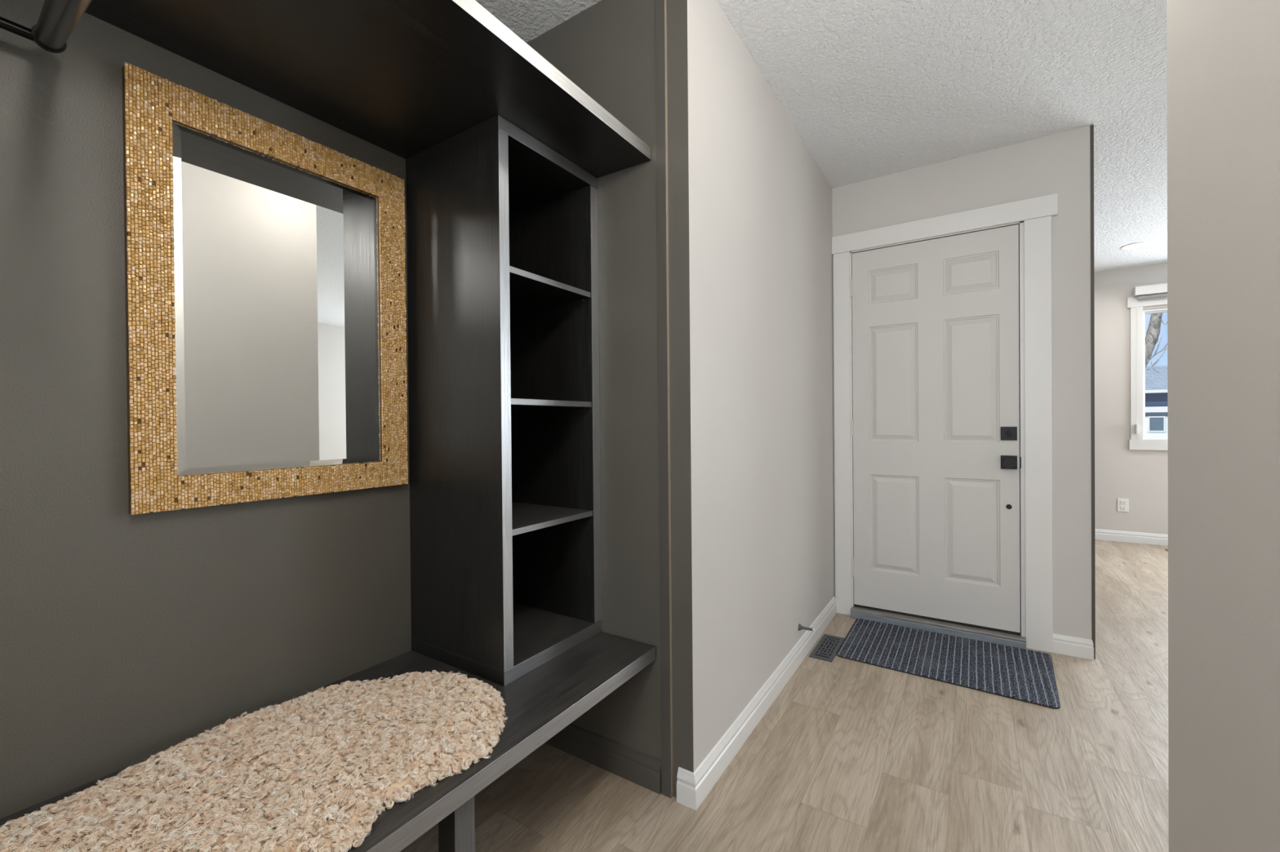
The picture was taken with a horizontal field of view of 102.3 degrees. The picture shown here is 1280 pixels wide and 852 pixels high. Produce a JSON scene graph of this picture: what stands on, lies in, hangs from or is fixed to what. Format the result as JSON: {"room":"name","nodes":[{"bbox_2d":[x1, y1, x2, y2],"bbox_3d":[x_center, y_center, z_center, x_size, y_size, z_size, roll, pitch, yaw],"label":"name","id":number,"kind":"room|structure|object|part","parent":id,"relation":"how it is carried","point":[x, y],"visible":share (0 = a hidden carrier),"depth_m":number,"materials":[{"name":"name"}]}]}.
{"room":"entryway","nodes":[
{"label":"entryway","id":0,"kind":"room"},
{"bbox_2d":[0,0,411,818],"bbox_3d":[-1.543,-0.106,0.305,0.120,2.435,4.035,0,0,33],"label":"wall","id":1,"kind":"structure","parent":0,"point":[126,638],"depth_m":0.99,"materials":[{"name":"grey paint"}]},
{"bbox_2d":[0,0,92,53],"bbox_3d":[-0.939,-0.576,0.552,0.626,0.217,0.520,0,0,33],"label":"rail","id":2,"kind":"object","parent":1,"relation":"attached to","point":[58,19],"visible":1,"depth_m":0.76,"materials":[{"name":"black metal"}]},
{"bbox_2d":[121,62,408,515],"bbox_3d":[-0.842,-0.268,1.249,0.028,0.876,0.583,0,0,33],"label":"wall mirror","id":3,"kind":"object","parent":1,"relation":"attached to","point":[265,274],"visible":1,"depth_m":1.17,"materials":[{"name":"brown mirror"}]},
{"bbox_2d":[172,120,382,476],"bbox_3d":[-0.840,-0.264,1.244,0.006,0.733,0.440,0,0,33],"label":"mirror glass","id":4,"kind":"object","parent":3,"relation":"attached to","point":[277,257],"depth_m":1.20,"materials":[{"name":"silver mirror"}]},
{"bbox_2d":[84,0,650,177],"bbox_3d":[-0.936,-0.794,0.586,0.596,0.036,2.641,0,0,33],"label":"wall shelf","id":5,"kind":"object","parent":1,"relation":"attached to","point":[404,78],"visible":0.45,"depth_m":1.12,"materials":[{"name":"black laminate"}]},
{"bbox_2d":[526,0,835,797],"bbox_3d":[0.327,-0.136,2.417,0.720,2.435,1.785,0,0,33],"label":"wall","id":6,"kind":"structure","parent":0,"point":[750,206],"depth_m":1.63,"materials":[{"name":"beige paint"}]},
{"bbox_2d":[545,723,661,794],"bbox_3d":[-0.911,1.057,0.595,0.616,0.094,2.645,0,0,33],"label":"baseboard","id":7,"kind":"structure","parent":6,"relation":"attached to","point":[638,767],"depth_m":1.62,"materials":[{"name":"grey paint"}]},
{"bbox_2d":[654,0,673,798],"bbox_3d":[0.070,-0.128,1.514,0.034,2.435,0.012,0,0,33],"label":"trim","id":8,"kind":"structure","parent":6,"relation":"attached to","point":[660,6],"depth_m":1.51,"materials":[{"name":"grey paint"}]},
{"bbox_2d":[676,595,836,810],"bbox_3d":[0.621,1.033,2.231,0.062,0.094,1.798,0,0,33],"label":"baseboard","id":9,"kind":"structure","parent":6,"relation":"attached to","point":[692,788],"depth_m":1.77,"materials":[{"name":"white paint"}]},
{"bbox_2d":[798,623,815,631],"bbox_3d":[0.762,0.925,2.354,0.071,0.033,0.033,0,0,33],"label":"door stop","id":10,"kind":"object","parent":6,"relation":"attached to","point":[800,627],"visible":1,"depth_m":2.35,"materials":[{"name":"grey metal"}]},
{"bbox_2d":[400,539,1168,851],"bbox_3d":[2.256,1.135,0.714,6.040,0.120,9.070,0,0,33],"label":"floor","id":11,"kind":"structure","parent":0,"point":[849,756],"depth_m":1.61,"materials":[{"name":"brown wood"}]},
{"bbox_2d":[0,631,655,851],"bbox_3d":[-0.921,0.888,0.595,0.600,0.433,2.638,0,0,33],"label":"bench","id":12,"kind":"object","parent":11,"relation":"on","point":[544,700],"visible":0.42,"depth_m":1.18,"materials":[{"name":"black laminate"}]},
{"bbox_2d":[0,670,507,851],"bbox_3d":[-0.758,0.649,0.837,0.525,0.038,1.147,0,0,33],"label":"sheepskin","id":13,"kind":"object","parent":12,"relation":"on","point":[313,772],"visible":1,"depth_m":0.93,"materials":[{"name":"beige fur"}]},
{"bbox_3d":[-0.353,0.900,0.998,0.050,0.394,0.046,0,0,33],"label":"leg","id":14,"kind":"part","parent":12,"relation":"part of","materials":[{"name":"black laminate"}]},
{"bbox_2d":[405,115,601,686],"bbox_3d":[-0.406,-0.063,1.584,0.395,1.446,0.410,0,0,33],"label":"cubby shelf","id":15,"kind":"object","parent":12,"relation":"on","point":[503,311],"visible":1,"depth_m":1.48,"materials":[{"name":"black laminate"}]},
{"bbox_3d":[-0.508,-0.062,1.427,0.394,1.374,0.033,0,0,33],"label":"panel","id":16,"kind":"part","parent":15,"relation":"part of","materials":[{"name":"black laminate"}]},
{"bbox_3d":[-0.412,-0.769,1.580,0.395,0.035,0.410,0,0,33],"label":"panel","id":17,"kind":"part","parent":15,"relation":"part of","materials":[{"name":"black laminate"}]},
{"bbox_3d":[-0.399,0.642,1.589,0.395,0.037,0.410,0,0,33],"label":"panel","id":18,"kind":"part","parent":15,"relation":"part of","materials":[{"name":"black laminate"}]},
{"bbox_3d":[-0.408,-0.408,1.580,0.385,0.016,0.338,0,0,33],"label":"shelf","id":19,"kind":"part","parent":15,"relation":"part of","materials":[{"name":"black laminate"}]},
{"bbox_3d":[-0.405,-0.065,1.582,0.385,0.016,0.338,0,0,33],"label":"shelf","id":20,"kind":"part","parent":15,"relation":"part of","materials":[{"name":"black laminate"}]},
{"bbox_3d":[-0.402,0.277,1.584,0.385,0.016,0.338,0,0,33],"label":"shelf","id":21,"kind":"part","parent":15,"relation":"part of","materials":[{"name":"black laminate"}]},
{"bbox_3d":[-0.304,-0.066,1.741,0.394,1.374,0.037,0,0,33],"label":"panel","id":22,"kind":"part","parent":15,"relation":"part of","materials":[{"name":"black laminate"}]},
{"bbox_2d":[808,634,844,662],"bbox_3d":[0.912,1.073,2.503,0.103,0.004,0.296,0,0,33],"label":"floor vent","id":23,"kind":"object","parent":11,"relation":"in","point":[826,649],"visible":1,"depth_m":2.49,"materials":[{"name":"grey metal"}]},
{"bbox_2d":[835,618,1060,709],"bbox_3d":[1.406,1.067,2.399,0.845,0.010,0.562,0,0,33],"label":"doormat","id":24,"kind":"object","parent":11,"relation":"on","point":[1024,675],"visible":1,"depth_m":2.35,"materials":[{"name":"black"}]},
{"bbox_2d":[475,0,1167,271],"bbox_3d":[2.233,-1.434,0.698,6.040,0.150,9.070,0,0,33],"label":"ceiling","id":25,"kind":"structure","parent":0,"point":[872,89],"depth_m":2.02,"materials":[{"name":"white paint"}]},
{"bbox_2d":[1120,241,1151,249],"bbox_3d":[3.834,-1.392,3.989,0.174,0.005,0.174,0,0,33],"label":"recessed light","id":26,"kind":"object","parent":25,"relation":"in","point":[1139,245],"visible":1,"depth_m":3.99,"materials":[{"name":"white plastic"}]},
{"bbox_2d":[831,125,1091,639],"bbox_3d":[1.578,-0.149,2.759,1.248,2.435,0.150,0,0,33],"label":"wall","id":27,"kind":"structure","parent":0,"point":[1060,163],"depth_m":2.42,"materials":[{"name":"beige paint"}]},
{"bbox_2d":[831,193,1057,653],"bbox_3d":[1.565,-0.007,2.735,1.010,2.150,0.207,0,0,33],"label":"door","id":28,"kind":"structure","parent":27,"relation":"in","point":[943,333],"depth_m":2.66,"materials":[{"name":"white paint"}]},
{"bbox_3d":[1.154,0.045,2.936,0.086,2.052,0.019,0,0,33],"label":"casing","id":29,"kind":"part","parent":28,"relation":"part of","materials":[{"name":"white paint"}]},
{"bbox_3d":[1.550,1.027,2.735,0.790,0.011,0.146,0,0,33],"label":"sill plate","id":30,"kind":"part","parent":28,"relation":"part of","materials":[{"name":"metal"}]},
{"bbox_3d":[1.525,-1.032,2.680,1.010,0.098,0.022,0,0,33],"label":"head casing","id":31,"kind":"part","parent":28,"relation":"part of","materials":[{"name":"white paint"}]},
{"bbox_3d":[1.804,0.178,2.523,0.066,0.066,0.008,0,0,33],"label":"knob","id":32,"kind":"part","parent":28,"relation":"part of","materials":[{"name":"black metal"}]},
{"bbox_3d":[1.789,0.178,2.498,0.057,0.057,0.049,0,0,33],"label":"knob","id":33,"kind":"part","parent":28,"relation":"part of","materials":[{"name":"black metal"}]},
{"bbox_3d":[1.896,0.041,2.455,0.103,2.052,0.019,0,0,33],"label":"casing","id":34,"kind":"part","parent":28,"relation":"part of","materials":[{"name":"white paint"}]},
{"bbox_2d":[1053,633,1093,660],"bbox_3d":[2.010,1.023,2.395,0.146,0.087,0.014,0,0,33],"label":"baseboard","id":35,"kind":"structure","parent":27,"relation":"attached to","point":[1075,646],"depth_m":2.39,"materials":[{"name":"white paint"}]},
{"bbox_2d":[1089,124,1095,659],"bbox_3d":[2.909,-0.167,3.653,0.012,2.435,3.102,0,0,33],"label":"wall","id":36,"kind":"structure","parent":0,"point":[1091,126],"depth_m":2.35,"materials":[{"name":"grey paint"}]},
{"bbox_2d":[1093,262,1168,534],"bbox_3d":[5.434,-0.191,3.953,4.220,2.435,0.150,0,0,33],"label":"wall","id":37,"kind":"structure","parent":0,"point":[1140,477],"depth_m":4.61,"materials":[{"name":"paint"}]},
{"bbox_2d":[1117,497,1128,511],"bbox_3d":[4.308,0.705,4.599,0.074,0.118,0.010,0,0,33],"label":"wall socket","id":38,"kind":"object","parent":37,"relation":"attached to","point":[1122,504],"visible":1,"depth_m":4.60,"materials":[{"name":"white plastic"}]},
{"bbox_2d":[1120,500,1125,504],"bbox_3d":[4.307,0.681,4.597,0.036,0.032,0.004,0,0,33],"label":"outlet","id":39,"kind":"object","parent":38,"relation":"attached to","point":[1122,502],"depth_m":4.60,"materials":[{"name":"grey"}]},
{"bbox_2d":[1094,528,1168,546],"bbox_3d":[5.418,0.980,3.880,3.938,0.094,0.014,0,0,33],"label":"baseboard","id":40,"kind":"structure","parent":37,"relation":"attached to","point":[1102,535],"depth_m":4.56,"materials":[{"name":"white paint"}]},
{"bbox_2d":[1126,297,1168,450],"bbox_3d":[5.466,-0.469,3.898,2.655,1.346,0.142,0,0,33],"label":"window","id":41,"kind":"structure","parent":37,"relation":"attached to","point":[1140,441],"depth_m":4.53,"materials":[{"name":"white plastic"}]},
{"bbox_3d":[4.371,-0.462,4.540,0.079,1.162,0.018,0,0,33],"label":"casing","id":42,"kind":"part","parent":41,"relation":"part of","materials":[{"name":"white paint"}]},
{"bbox_3d":[5.428,-1.095,3.844,2.655,0.092,0.022,0,0,33],"label":"head casing","id":43,"kind":"part","parent":41,"relation":"part of","materials":[{"name":"white paint"}]},
{"bbox_3d":[5.439,0.160,3.853,2.635,0.090,0.020,0,0,33],"label":"apron casing","id":44,"kind":"part","parent":41,"relation":"part of","materials":[{"name":"white paint"}]},
{"bbox_3d":[5.478,-0.464,3.916,2.465,1.130,0.100,0,0,33],"label":"frame","id":45,"kind":"part","parent":41,"relation":"part of","materials":[{"name":"white plastic"}]},
{"bbox_3d":[5.452,0.107,3.873,2.465,0.013,0.031,0,0,33],"label":"sill","id":46,"kind":"part","parent":41,"relation":"part of","materials":[{"name":"white plastic"}]},
{"bbox_3d":[4.802,-0.461,4.360,0.808,1.090,0.050,0,0,33],"label":"sash","id":47,"kind":"part","parent":41,"relation":"part of","materials":[{"name":"white plastic"}]},
{"bbox_2d":[1133,283,1167,433],"bbox_3d":[5.404,-0.577,3.812,2.574,1.278,0.072,0,0,33],"label":"roller blind","id":48,"kind":"object","parent":37,"relation":"attached to","point":[1158,291],"visible":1,"depth_m":4.45,"materials":[{"name":"white fabric"}]},
{"bbox_3d":[4.338,-0.542,4.499,0.011,1.181,0.003,0,0,33],"label":"pull chain","id":49,"kind":"part","parent":48,"relation":"part of","materials":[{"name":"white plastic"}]},
{"bbox_2d":[1166,0,1279,851],"bbox_3d":[1.668,-0.121,-1.770,4.074,2.435,4.046,0,0,33],"label":"wall","id":50,"kind":"structure","parent":0,"point":[1223,56],"depth_m":0.80,"materials":[{"name":"beige paint"}]},
{"label":"outside","id":51,"kind":"structure","parent":0,"visible":0},
{"bbox_3d":[42.784,1.089,47.600,140.000,0.150,113.600,0,0,33],"label":"ground","id":52,"kind":"structure","parent":51,"visible":0},
{"bbox_2d":[1145,365,1167,434],"bbox_3d":[22.161,-0.518,20.398,13.800,3.780,8.450,0,0,33],"label":"house","id":53,"kind":"structure","parent":52,"relation":"on","point":[1156,383],"depth_m":18.21,"materials":[{"name":"white"}]},
{"bbox_2d":[1145,312,1167,373],"bbox_3d":[9.816,-1.342,10.305,1.205,5.828,0.455,0,0,33],"label":"bare tree","id":54,"kind":"object","parent":52,"relation":"on","point":[1153,332],"visible":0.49,"depth_m":10.07,"materials":[{"name":"grey plant"}]}
]}

